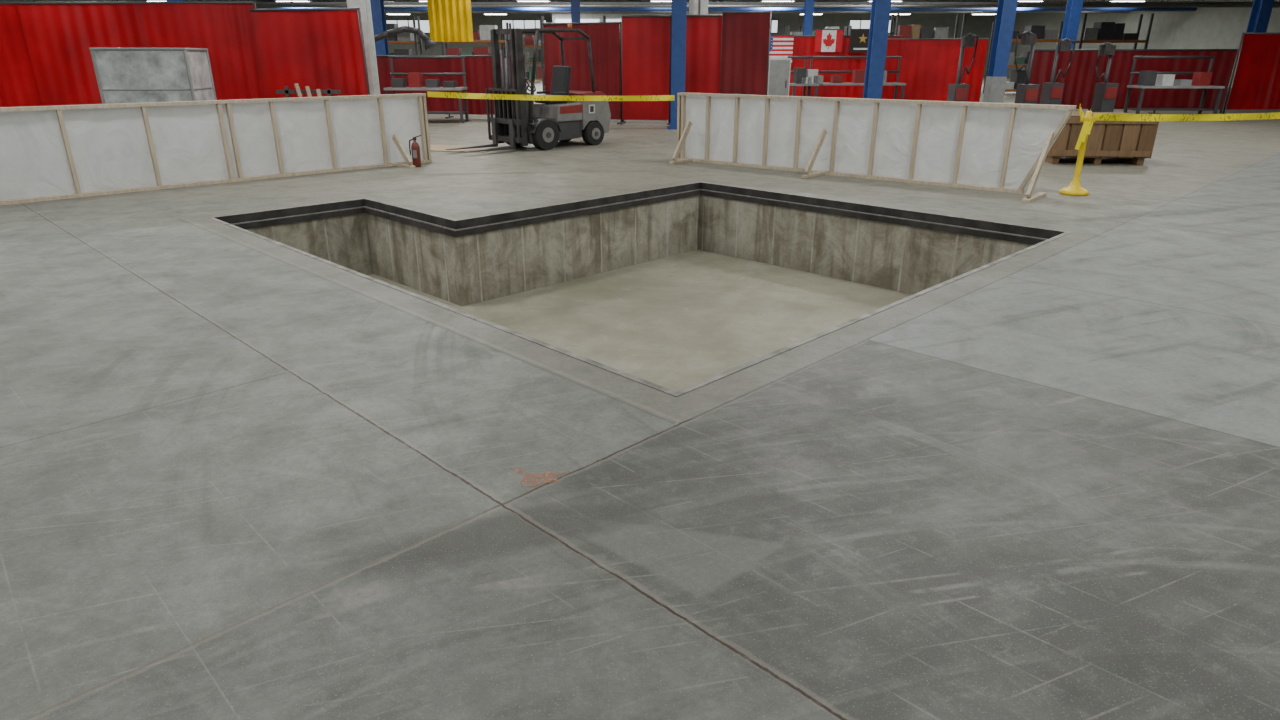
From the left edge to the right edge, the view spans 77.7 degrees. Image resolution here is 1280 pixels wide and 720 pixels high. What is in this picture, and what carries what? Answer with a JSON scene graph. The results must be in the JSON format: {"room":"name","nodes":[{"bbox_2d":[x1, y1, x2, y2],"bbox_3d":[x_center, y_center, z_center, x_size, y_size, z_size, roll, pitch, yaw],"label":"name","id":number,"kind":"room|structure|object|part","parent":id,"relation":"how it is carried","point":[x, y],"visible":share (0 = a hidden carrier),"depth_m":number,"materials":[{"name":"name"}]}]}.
{"room":"factory floor","nodes":[
{"label":"factory floor","id":0,"kind":"room"},
{"bbox_2d":[0,0,260,1],"bbox_3d":[-34.100,-14.635,34.020,0.200,6.400,90.000,0,21,0],"label":"wall","id":1,"kind":"structure","parent":0,"point":[0,0],"depth_m":49.29,"materials":[{"name":"white paint"}]},
{"bbox_2d":[259,0,997,0],"bbox_3d":[0.000,-17.720,32.849,68.000,0.200,90.000,0,21,0],"label":"ceiling","id":2,"kind":"structure","parent":0,"point":[259,0],"depth_m":71.00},
{"bbox_2d":[274,0,311,1],"bbox_3d":[-20.698,-22.163,47.206,1.950,1.670,0.750,0,21,0],"label":"light","id":3,"kind":"object","parent":2,"relation":"hanging from","point":[274,0],"visible":0.9,"depth_m":47.20,"materials":[{"name":"white paint"}]},
{"bbox_2d":[386,13,410,14],"bbox_3d":[-20.639,-30.139,67.710,1.950,1.320,0.750,0,21,0],"label":"light","id":4,"kind":"object","parent":2,"relation":"hanging from","point":[386,13],"visible":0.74,"depth_m":67.83,"materials":[{"name":"white paint"}]},
{"bbox_2d":[427,0,473,41],"bbox_3d":[-6.150,-12.416,25.236,1.600,4.290,0.120,0,21,0],"label":"curtain","id":5,"kind":"object","parent":2,"relation":"hanging from","point":[449,20],"visible":0.91,"depth_m":25.78,"materials":[{"name":"plastic"}]},
{"bbox_2d":[483,13,507,14],"bbox_3d":[-12.337,-30.139,67.710,1.950,1.320,0.750,0,21,0],"label":"light","id":6,"kind":"object","parent":2,"relation":"hanging from","point":[483,13],"visible":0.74,"depth_m":67.66,"materials":[{"name":"white paint"}]},
{"bbox_2d":[516,0,550,1],"bbox_3d":[-6.355,-22.163,47.206,1.950,1.670,0.750,0,21,0],"label":"light","id":7,"kind":"object","parent":2,"relation":"hanging from","point":[516,0],"visible":0.92,"depth_m":47.20,"materials":[{"name":"white paint"}]},
{"bbox_2d":[34,0,1279,12],"bbox_3d":[0.000,-21.083,45.546,67.600,2.509,20.267,0,21,0],"label":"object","id":8,"kind":"structure","parent":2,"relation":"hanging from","point":[389,7],"depth_m":42.02,"materials":[{"name":"grey paint"}]},
{"bbox_2d":[650,0,671,1],"bbox_3d":[1.572,-22.163,47.206,1.950,1.670,0.750,0,21,0],"label":"light","id":9,"kind":"object","parent":2,"relation":"hanging from","point":[650,0],"visible":0.54,"depth_m":47.17,"materials":[{"name":"white paint"}]},
{"bbox_2d":[761,0,794,1],"bbox_3d":[8.231,-22.163,47.206,1.950,1.670,0.750,0,21,0],"label":"light","id":10,"kind":"object","parent":2,"relation":"hanging from","point":[761,0],"visible":0.9,"depth_m":47.20,"materials":[{"name":"white paint"}]},
{"bbox_2d":[867,0,902,1],"bbox_3d":[14.616,-22.163,47.206,1.950,1.670,0.750,0,21,0],"label":"light","id":11,"kind":"object","parent":2,"relation":"hanging from","point":[867,0],"visible":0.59,"depth_m":47.20,"materials":[{"name":"white paint"}]},
{"bbox_2d":[890,13,911,14],"bbox_3d":[22.119,-30.139,67.710,1.950,1.320,0.750,0,21,0],"label":"light","id":12,"kind":"object","parent":2,"relation":"hanging from","point":[890,13],"visible":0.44,"depth_m":67.56,"materials":[{"name":"white paint"}]},
{"bbox_2d":[971,13,995,14],"bbox_3d":[29.412,-30.139,67.710,1.950,1.320,0.750,0,21,0],"label":"light","id":13,"kind":"object","parent":2,"relation":"hanging from","point":[971,13],"visible":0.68,"depth_m":67.85,"materials":[{"name":"white paint"}]},
{"bbox_2d":[1018,0,1044,1],"bbox_3d":[23.015,-22.163,47.206,1.950,1.670,0.750,0,21,0],"label":"light","id":14,"kind":"object","parent":2,"relation":"hanging from","point":[1018,0],"visible":0.54,"depth_m":47.13,"materials":[{"name":"white paint"}]},
{"bbox_2d":[1107,0,1146,1],"bbox_3d":[29.075,-22.163,47.206,1.950,1.670,0.750,0,21,0],"label":"light","id":15,"kind":"object","parent":2,"relation":"hanging from","point":[1107,0],"visible":0.92,"depth_m":47.20,"materials":[{"name":"white paint"}]},
{"bbox_2d":[0,76,1279,719],"bbox_3d":[0.000,-11.643,35.157,68.000,0.001,90.000,0,21,0],"label":"floor","id":16,"kind":"structure","parent":0,"point":[244,476],"depth_m":3.23,"materials":[{"name":"concrete"}]},
{"bbox_2d":[0,1,262,106],"bbox_3d":[-11.348,-5.965,16.465,7.356,2.660,0.600,1,21,2],"label":"curtain","id":17,"kind":"object","parent":16,"relation":"on","point":[46,59],"visible":0.5,"depth_m":16.16,"materials":[{"name":"red fabric"}]},
{"bbox_2d":[89,48,216,103],"bbox_3d":[-8.360,-4.511,13.904,1.550,1.760,1.150,-3,21,-8],"label":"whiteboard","id":18,"kind":"object","parent":16,"relation":"on","point":[123,75],"visible":0.39,"depth_m":13.30,"materials":[{"name":"plastic wrap"},{"name":"grey paint"},{"name":"pine"}]},
{"bbox_2d":[0,93,431,204],"bbox_3d":[-5.955,-2.739,10.205,0.607,1.073,7.642,19,28,41],"label":"barrier","id":19,"kind":"object","parent":16,"relation":"on","point":[47,153],"visible":1,"depth_m":10.59,"materials":[{"name":"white wood"}]},
{"bbox_2d":[427,91,674,100],"bbox_3d":[-1.414,-4.266,12.857,3.972,0.160,0.024,-2,21,-4],"label":"caution tape","id":20,"kind":"object","parent":19,"relation":"attached to","point":[430,94],"visible":1,"depth_m":12.86,"materials":[{"name":"yellow plastic"}]},
{"bbox_2d":[276,83,340,97],"bbox_3d":[-6.291,-4.569,14.913,1.218,1.152,0.793,0,21,0],"label":"stack","id":21,"kind":"object","parent":16,"relation":"on","point":[286,91],"visible":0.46,"depth_m":15.07,"materials":[{"name":"grey paint"}]},
{"bbox_2d":[250,8,369,97],"bbox_3d":[-6.616,-5.767,16.138,2.327,2.520,0.600,3,21,8],"label":"curtain","id":22,"kind":"object","parent":16,"relation":"on","point":[315,48],"visible":0.71,"depth_m":15.92,"materials":[{"name":"red fabric"}]},
{"bbox_2d":[347,0,379,94],"bbox_3d":[-5.820,-7.888,16.259,0.510,6.400,0.510,0,21,0],"label":"steel column","id":23,"kind":"structure","parent":16,"relation":"on","point":[364,5],"depth_m":16.70,"materials":[{"name":"white metal"}]},
{"bbox_2d":[370,0,388,54],"bbox_3d":[-9.100,-12.149,27.477,0.550,6.400,0.550,0,21,0],"label":"steel column","id":24,"kind":"structure","parent":16,"relation":"on","point":[377,6],"depth_m":27.55,"materials":[{"name":"blue metal"}]},
{"bbox_2d":[386,15,422,54],"bbox_3d":[-13.000,-15.812,41.061,3.300,3.600,0.980,0,21,0],"label":"rack","id":25,"kind":"object","parent":16,"relation":"on","point":[403,38],"visible":0.14,"depth_m":40.50,"materials":[{"name":"grey metal"}]},
{"bbox_2d":[374,26,437,50],"bbox_3d":[-7.352,-8.909,24.428,2.396,2.508,0.500,0,21,0],"label":"fume extraction arm","id":26,"kind":"object","parent":16,"relation":"on","point":[429,43],"visible":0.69,"depth_m":24.00},
{"bbox_2d":[409,135,420,166],"bbox_3d":[-3.500,-3.271,12.433,0.175,0.485,0.139,-15,26,-35],"label":"fire extinguisher","id":27,"kind":"object","parent":16,"relation":"on","point":[415,149],"visible":0.95,"depth_m":12.40,"materials":[{"name":"red metal"}]},
{"bbox_2d":[383,56,468,122],"bbox_3d":[-5.600,-7.090,20.840,2.000,1.655,0.800,0,21,0],"label":"workbench","id":28,"kind":"object","parent":16,"relation":"on","point":[415,79],"visible":0.91,"depth_m":20.75,"materials":[{"name":"grey paint"}]},
{"bbox_2d":[376,55,526,118],"bbox_3d":[-5.443,-7.709,22.434,4.578,1.680,0.600,2,21,6],"label":"curtain","id":29,"kind":"object","parent":16,"relation":"on","point":[478,68],"visible":0.31,"depth_m":22.31,"materials":[{"name":"red plastic"}]},
{"bbox_2d":[430,145,502,152],"bbox_3d":[-3.783,-4.000,15.008,2.200,0.018,0.950,4,21,11],"label":"plywood sheet","id":30,"kind":"object","parent":16,"relation":"on","point":[439,148],"visible":0.36,"depth_m":14.86,"materials":[{"name":"beige wood"}]},
{"bbox_2d":[441,22,510,54],"bbox_3d":[-8.000,-14.917,39.262,3.300,3.206,0.980,0,21,0],"label":"rack","id":31,"kind":"object","parent":16,"relation":"on","point":[482,36],"visible":0.2,"depth_m":38.64,"materials":[{"name":"metal"}]},
{"bbox_2d":[501,34,541,80],"bbox_3d":[-8.000,-21.322,56.084,3.300,3.234,0.980,0,21,0],"label":"rack","id":32,"kind":"object","parent":16,"relation":"on","point":[528,40],"visible":0.29,"depth_m":55.77,"materials":[{"name":"grey paint"}]},
{"bbox_2d":[446,23,610,151],"bbox_3d":[-2.082,-5.071,14.756,1.160,2.199,3.310,20,28,41],"label":"forklift","id":33,"kind":"object","parent":16,"relation":"on","point":[542,124],"visible":0.93,"depth_m":14.73,"materials":[{"name":"grey paint"}]},
{"bbox_3d":[-1.657,-5.251,15.144,0.595,0.662,0.550,-20,28,-41],"label":"driver seat","id":34,"kind":"part","parent":33,"relation":"part of","materials":[{"name":"plastic"}]},
{"bbox_2d":[514,468,563,486],"bbox_3d":[-0.430,0.478,3.241,0.247,0.001,0.160,0,21,0],"label":"paint","id":35,"kind":"object","parent":16,"relation":"on","point":[515,469],"visible":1,"depth_m":3.24,"materials":[{"name":"brown paint"}]},
{"bbox_2d":[540,15,605,90],"bbox_3d":[-3.400,-15.812,41.061,3.300,3.600,0.980,0,21,0],"label":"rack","id":36,"kind":"object","parent":16,"relation":"on","point":[541,16],"visible":0.17,"depth_m":40.80,"materials":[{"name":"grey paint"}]},
{"bbox_2d":[571,0,579,21],"bbox_3d":[-2.600,-13.925,32.151,0.490,6.400,0.490,0,21,0],"label":"steel column","id":37,"kind":"structure","parent":16,"relation":"on","point":[575,4],"depth_m":31.94,"materials":[{"name":"blue metal"}]},
{"bbox_2d":[543,22,621,123],"bbox_3d":[-1.483,-7.447,20.660,2.138,2.450,0.600,6,22,16],"label":"curtain","id":38,"kind":"object","parent":16,"relation":"on","point":[605,37],"visible":0.63,"depth_m":20.47,"materials":[{"name":"red fabric"}]},
{"bbox_2d":[552,14,721,22],"bbox_3d":[1.000,-25.652,65.136,16.000,4.900,4.000,0,21,0],"label":"mezzanine office","id":39,"kind":"object","parent":16,"relation":"on","point":[556,18],"visible":0.05,"depth_m":63.42,"materials":[{"name":"grey paint"}]},
{"bbox_2d":[208,182,1071,396],"bbox_3d":[-0.194,-0.953,8.318,6.800,0.934,5.730,20,28,41],"label":"pit","id":40,"kind":"object","parent":16,"relation":"in","point":[677,290],"visible":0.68,"depth_m":9.09,"materials":[{"name":"concrete"}]},
{"bbox_2d":[620,15,671,124],"bbox_3d":[0.157,-7.349,20.191,1.259,2.600,0.600,3,21,7],"label":"curtain","id":41,"kind":"object","parent":16,"relation":"on","point":[645,39],"visible":0.99,"depth_m":20.08,"materials":[{"name":"red fabric"}]},
{"bbox_2d":[667,0,686,128],"bbox_3d":[0.900,-8.598,18.128,0.480,6.400,0.480,0,21,0],"label":"steel column","id":42,"kind":"structure","parent":16,"relation":"on","point":[679,7],"depth_m":18.51,"materials":[{"name":"blue metal"}]},
{"bbox_2d":[689,0,707,14],"bbox_3d":[1.500,-9.415,20.278,0.610,6.400,0.610,0,21,0],"label":"steel column","id":43,"kind":"structure","parent":16,"relation":"on","point":[693,4],"depth_m":20.20,"materials":[{"name":"white metal"}]},
{"bbox_2d":[698,0,700,14],"bbox_3d":[1.500,-9.272,19.902,0.500,6.400,0.265,0,21,0],"label":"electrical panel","id":44,"kind":"object","parent":43,"relation":"attached to","point":[699,1],"visible":0.02,"depth_m":20.05,"materials":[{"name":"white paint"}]},
{"bbox_2d":[685,15,721,93],"bbox_3d":[1.430,-7.287,20.027,1.304,2.600,0.600,2,21,4],"label":"curtain","id":45,"kind":"object","parent":16,"relation":"on","point":[703,32],"visible":0.38,"depth_m":19.81,"materials":[{"name":"red fabric"}]},
{"bbox_2d":[720,11,771,94],"bbox_3d":[2.566,-7.132,19.549,1.190,2.650,0.600,6,21,14],"label":"curtain","id":46,"kind":"object","parent":16,"relation":"on","point":[745,39],"visible":0.68,"depth_m":19.36,"materials":[{"name":"red fabric"}]},
{"bbox_2d":[767,58,790,95],"bbox_3d":[3.950,-7.838,22.886,0.620,1.600,0.545,0,21,0],"label":"cabinet","id":47,"kind":"object","parent":16,"relation":"on","point":[779,68],"visible":0.54,"depth_m":22.54,"materials":[{"name":"grey metal"}]},
{"bbox_2d":[787,56,822,96],"bbox_3d":[4.991,-8.301,24.027,0.983,1.655,0.800,-2,21,-5],"label":"workbench","id":48,"kind":"object","parent":16,"relation":"on","point":[810,77],"visible":0.6,"depth_m":23.80,"materials":[{"name":"grey paint"}]},
{"bbox_2d":[803,0,813,34],"bbox_3d":[7.400,-14.990,34.955,0.490,6.400,0.490,0,21,0],"label":"steel column","id":49,"kind":"structure","parent":16,"relation":"on","point":[809,4],"depth_m":34.80,"materials":[{"name":"blue metal"}]},
{"bbox_2d":[785,26,850,34],"bbox_3d":[9.500,-16.335,43.002,3.300,3.200,0.980,0,21,0],"label":"rack","id":50,"kind":"object","parent":16,"relation":"on","point":[786,27],"visible":0.1,"depth_m":42.23,"materials":[{"name":"grey metal"}]},
{"bbox_2d":[800,26,851,34],"bbox_3d":[12.500,-20.783,54.149,3.300,3.600,0.980,0,21,0],"label":"rack","id":51,"kind":"object","parent":16,"relation":"on","point":[800,26],"visible":0.05,"depth_m":53.92,"materials":[{"name":"grey metal"}]},
{"bbox_2d":[789,35,901,97],"bbox_3d":[6.652,-10.384,28.532,5.154,2.350,0.600,1,21,2],"label":"curtain","id":52,"kind":"object","parent":16,"relation":"on","point":[803,45],"visible":0.38,"depth_m":28.40,"materials":[{"name":"red fabric"}]},
{"bbox_2d":[769,35,793,64],"bbox_3d":[4.800,-10.956,28.090,1.200,0.975,0.031,0,21,0],"label":"flag","id":53,"kind":"object","parent":52,"relation":"hanging from","point":[781,46],"visible":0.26,"depth_m":28.05,"materials":[{"name":"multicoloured fabric"}]},
{"bbox_2d":[814,29,842,51],"bbox_3d":[6.625,-11.206,27.888,0.950,0.745,0.030,0,21,0],"label":"flag","id":54,"kind":"object","parent":52,"relation":"hanging from","point":[826,40],"visible":1,"depth_m":27.89,"materials":[{"name":"red fabric"}]},
{"bbox_2d":[849,29,868,52],"bbox_3d":[7.800,-11.184,27.843,0.900,0.775,0.030,0,21,0],"label":"flag","id":55,"kind":"object","parent":52,"relation":"hanging from","point":[859,38],"visible":0.72,"depth_m":27.84,"materials":[{"name":"black fabric"}]},
{"bbox_2d":[803,56,905,99],"bbox_3d":[6.600,-8.511,24.580,3.000,1.655,0.800,0,21,0],"label":"workbench","id":56,"kind":"object","parent":16,"relation":"on","point":[858,76],"visible":0.48,"depth_m":24.43,"materials":[{"name":"grey paint"}]},
{"bbox_2d":[669,92,1076,202],"bbox_3d":[2.693,-3.109,11.180,5.940,1.073,0.777,17,27,37],"label":"barrier","id":57,"kind":"object","parent":16,"relation":"on","point":[999,147],"visible":1,"depth_m":11.11,"materials":[{"name":"white wood"}]},
{"bbox_2d":[863,0,890,98],"bbox_3d":[5.550,-8.598,18.128,0.490,6.400,0.490,0,21,0],"label":"steel column","id":58,"kind":"structure","parent":16,"relation":"on","point":[880,9],"depth_m":18.52,"materials":[{"name":"blue metal"}]},
{"bbox_2d":[890,13,966,37],"bbox_3d":[14.000,-15.101,39.192,3.300,3.600,0.980,0,21,0],"label":"rack","id":59,"kind":"object","parent":16,"relation":"on","point":[907,31],"visible":0.13,"depth_m":38.53,"materials":[{"name":"grey metal"}]},
{"bbox_2d":[881,38,988,101],"bbox_3d":[9.704,-9.461,26.315,3.256,2.200,0.600,1,21,3],"label":"curtain","id":60,"kind":"object","parent":16,"relation":"on","point":[928,66],"visible":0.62,"depth_m":26.18,"materials":[{"name":"red fabric"}]},
{"bbox_2d":[947,33,978,101],"bbox_3d":[8.541,-7.493,21.116,0.682,2.212,0.600,0,21,0],"label":"boom","id":61,"kind":"object","parent":16,"relation":"on","point":[958,92],"visible":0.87,"depth_m":21.01,"materials":[{"name":"grey paint"}]},
{"bbox_2d":[983,0,1017,102],"bbox_3d":[9.300,-9.308,19.998,0.490,6.400,0.490,0,21,0],"label":"steel column","id":62,"kind":"structure","parent":16,"relation":"on","point":[996,79],"depth_m":20.43,"materials":[{"name":"blue metal"}]},
{"bbox_2d":[983,21,1063,92],"bbox_3d":[18.200,-14.204,37.393,3.300,3.200,0.980,0,21,0],"label":"rack","id":63,"kind":"object","parent":16,"relation":"on","point":[1043,35],"visible":0.24,"depth_m":37.11,"materials":[{"name":"grey metal"}]},
{"bbox_2d":[1014,31,1039,103],"bbox_3d":[10.214,-7.481,21.013,0.772,2.263,0.600,0,21,0],"label":"boom","id":64,"kind":"object","parent":16,"relation":"on","point":[1026,93],"visible":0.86,"depth_m":20.92,"materials":[{"name":"grey paint"}]},
{"bbox_2d":[1039,38,1075,104],"bbox_3d":[11.686,-7.872,22.255,0.772,2.113,0.600,0,21,0],"label":"boom","id":65,"kind":"object","parent":16,"relation":"on","point":[1052,92],"visible":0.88,"depth_m":22.17,"materials":[{"name":"grey paint"}]},
{"bbox_2d":[1060,0,1083,48],"bbox_3d":[15.000,-12.149,27.477,0.510,6.400,0.510,0,21,0],"label":"steel column","id":66,"kind":"structure","parent":16,"relation":"on","point":[1074,7],"depth_m":27.53,"materials":[{"name":"blue metal"}]},
{"bbox_2d":[1059,111,1095,195],"bbox_3d":[5.460,-2.558,9.832,0.340,1.000,0.340,0,21,0],"label":"stanchion","id":67,"kind":"object","parent":16,"relation":"on","point":[1074,189],"visible":0.99,"depth_m":9.84,"materials":[{"name":"paint"}]},
{"bbox_2d":[1078,104,1083,119],"bbox_3d":[5.283,-2.967,9.514,0.015,0.215,0.344,16,26,36],"label":"caution tape","id":68,"kind":"object","parent":67,"relation":"attached to","point":[1080,111],"visible":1,"depth_m":9.51,"materials":[{"name":"yellow plastic"}]},
{"bbox_2d":[1093,112,1279,120],"bbox_3d":[7.875,-3.203,10.390,4.912,0.135,0.023,-6,22,-16],"label":"caution tape","id":69,"kind":"object","parent":67,"relation":"attached to","point":[1276,115],"visible":1,"depth_m":10.12,"materials":[{"name":"yellow plastic"}]},
{"bbox_2d":[1045,112,1158,164],"bbox_3d":[7.399,-3.674,13.120,1.555,0.750,1.160,2,21,5],"label":"wooden crate","id":70,"kind":"object","parent":16,"relation":"on","point":[1132,142],"visible":0.62,"depth_m":12.61,"materials":[{"name":"brown wood"}]},
{"bbox_2d":[1091,42,1118,111],"bbox_3d":[12.959,-7.754,22.086,0.682,2.012,0.600,0,21,0],"label":"boom","id":71,"kind":"object","parent":16,"relation":"on","point":[1105,93],"visible":0.83,"depth_m":22.03,"materials":[{"name":"grey paint"}]},
{"bbox_2d":[1076,13,1153,48],"bbox_3d":[23.000,-15.101,39.192,3.300,3.600,0.980,0,21,0],"label":"rack","id":72,"kind":"object","parent":16,"relation":"on","point":[1101,32],"visible":0.25,"depth_m":38.55,"materials":[{"name":"grey metal"}]},
{"bbox_2d":[1029,49,1237,113],"bbox_3d":[14.655,-8.357,23.900,5.772,1.850,0.600,2,21,5],"label":"curtain","id":73,"kind":"object","parent":16,"relation":"on","point":[1079,81],"visible":0.66,"depth_m":23.79,"materials":[{"name":"red fabric"}]},
{"bbox_2d":[1123,56,1224,113],"bbox_3d":[14.900,-7.587,22.149,2.200,1.655,0.800,1,21,3],"label":"workbench","id":74,"kind":"object","parent":16,"relation":"on","point":[1146,79],"visible":0.9,"depth_m":22.05,"materials":[{"name":"grey paint"}]},
{"bbox_2d":[1223,32,1279,113],"bbox_3d":[20.795,-8.567,23.820,6.470,2.300,0.600,-2,21,-4],"label":"curtain","id":75,"kind":"object","parent":16,"relation":"on","point":[1256,83],"visible":0.93,"depth_m":23.59,"materials":[{"name":"red fabric"}]},
{"bbox_2d":[1246,0,1273,31],"bbox_3d":[21.500,-12.149,27.477,0.550,6.400,0.550,0,21,0],"label":"steel column","id":76,"kind":"structure","parent":16,"relation":"on","point":[1261,10],"depth_m":27.48,"materials":[{"name":"blue metal"}]},
{"bbox_2d":[261,1,997,1],"bbox_3d":[0.000,-23.420,48.868,67.900,0.460,48.120,0,21,0],"label":"roof trusses","id":77,"kind":"object","parent":76,"relation":"attached to","point":[261,1],"visible":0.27,"depth_m":71.19,"materials":[{"name":"metal"}]},
{"bbox_2d":[385,13,995,75],"bbox_3d":[0.000,-30.650,76.181,68.000,6.400,0.200,0,21,0],"label":"wall","id":78,"kind":"structure","parent":0,"point":[979,25],"depth_m":75.50,"materials":[{"name":"white paint"}]},
{"bbox_2d":[385,19,429,33],"bbox_3d":[-22.000,-31.715,75.605,4.300,1.240,0.100,0,21,0],"label":"window","id":79,"kind":"structure","parent":78,"relation":"in","point":[424,23],"depth_m":75.52,"materials":[{"name":"white glass"}]},
{"bbox_2d":[501,19,546,33],"bbox_3d":[-11.000,-31.715,75.605,4.300,1.240,0.100,0,21,0],"label":"window","id":80,"kind":"structure","parent":78,"relation":"in","point":[515,23],"depth_m":75.52,"materials":[{"name":"white glass"}]},
{"bbox_2d":[771,19,778,33],"bbox_3d":[11.000,-31.715,75.605,4.300,1.240,0.100,0,21,0],"label":"window","id":81,"kind":"structure","parent":78,"relation":"in","point":[774,30],"depth_m":75.61,"materials":[{"name":"white glass"}]},
{"bbox_2d":[849,19,894,33],"bbox_3d":[22.000,-31.715,75.605,4.300,1.240,0.100,0,21,0],"label":"window","id":82,"kind":"structure","parent":78,"relation":"in","point":[855,23],"depth_m":75.52,"materials":[{"name":"white glass"}]},
{"bbox_2d":[1006,0,1279,87],"bbox_3d":[34.100,-14.635,34.020,0.200,6.400,90.000,0,21,0],"label":"wall","id":83,"kind":"structure","parent":0,"point":[1205,27],"depth_m":50.57,"materials":[{"name":"white paint"}]}
]}

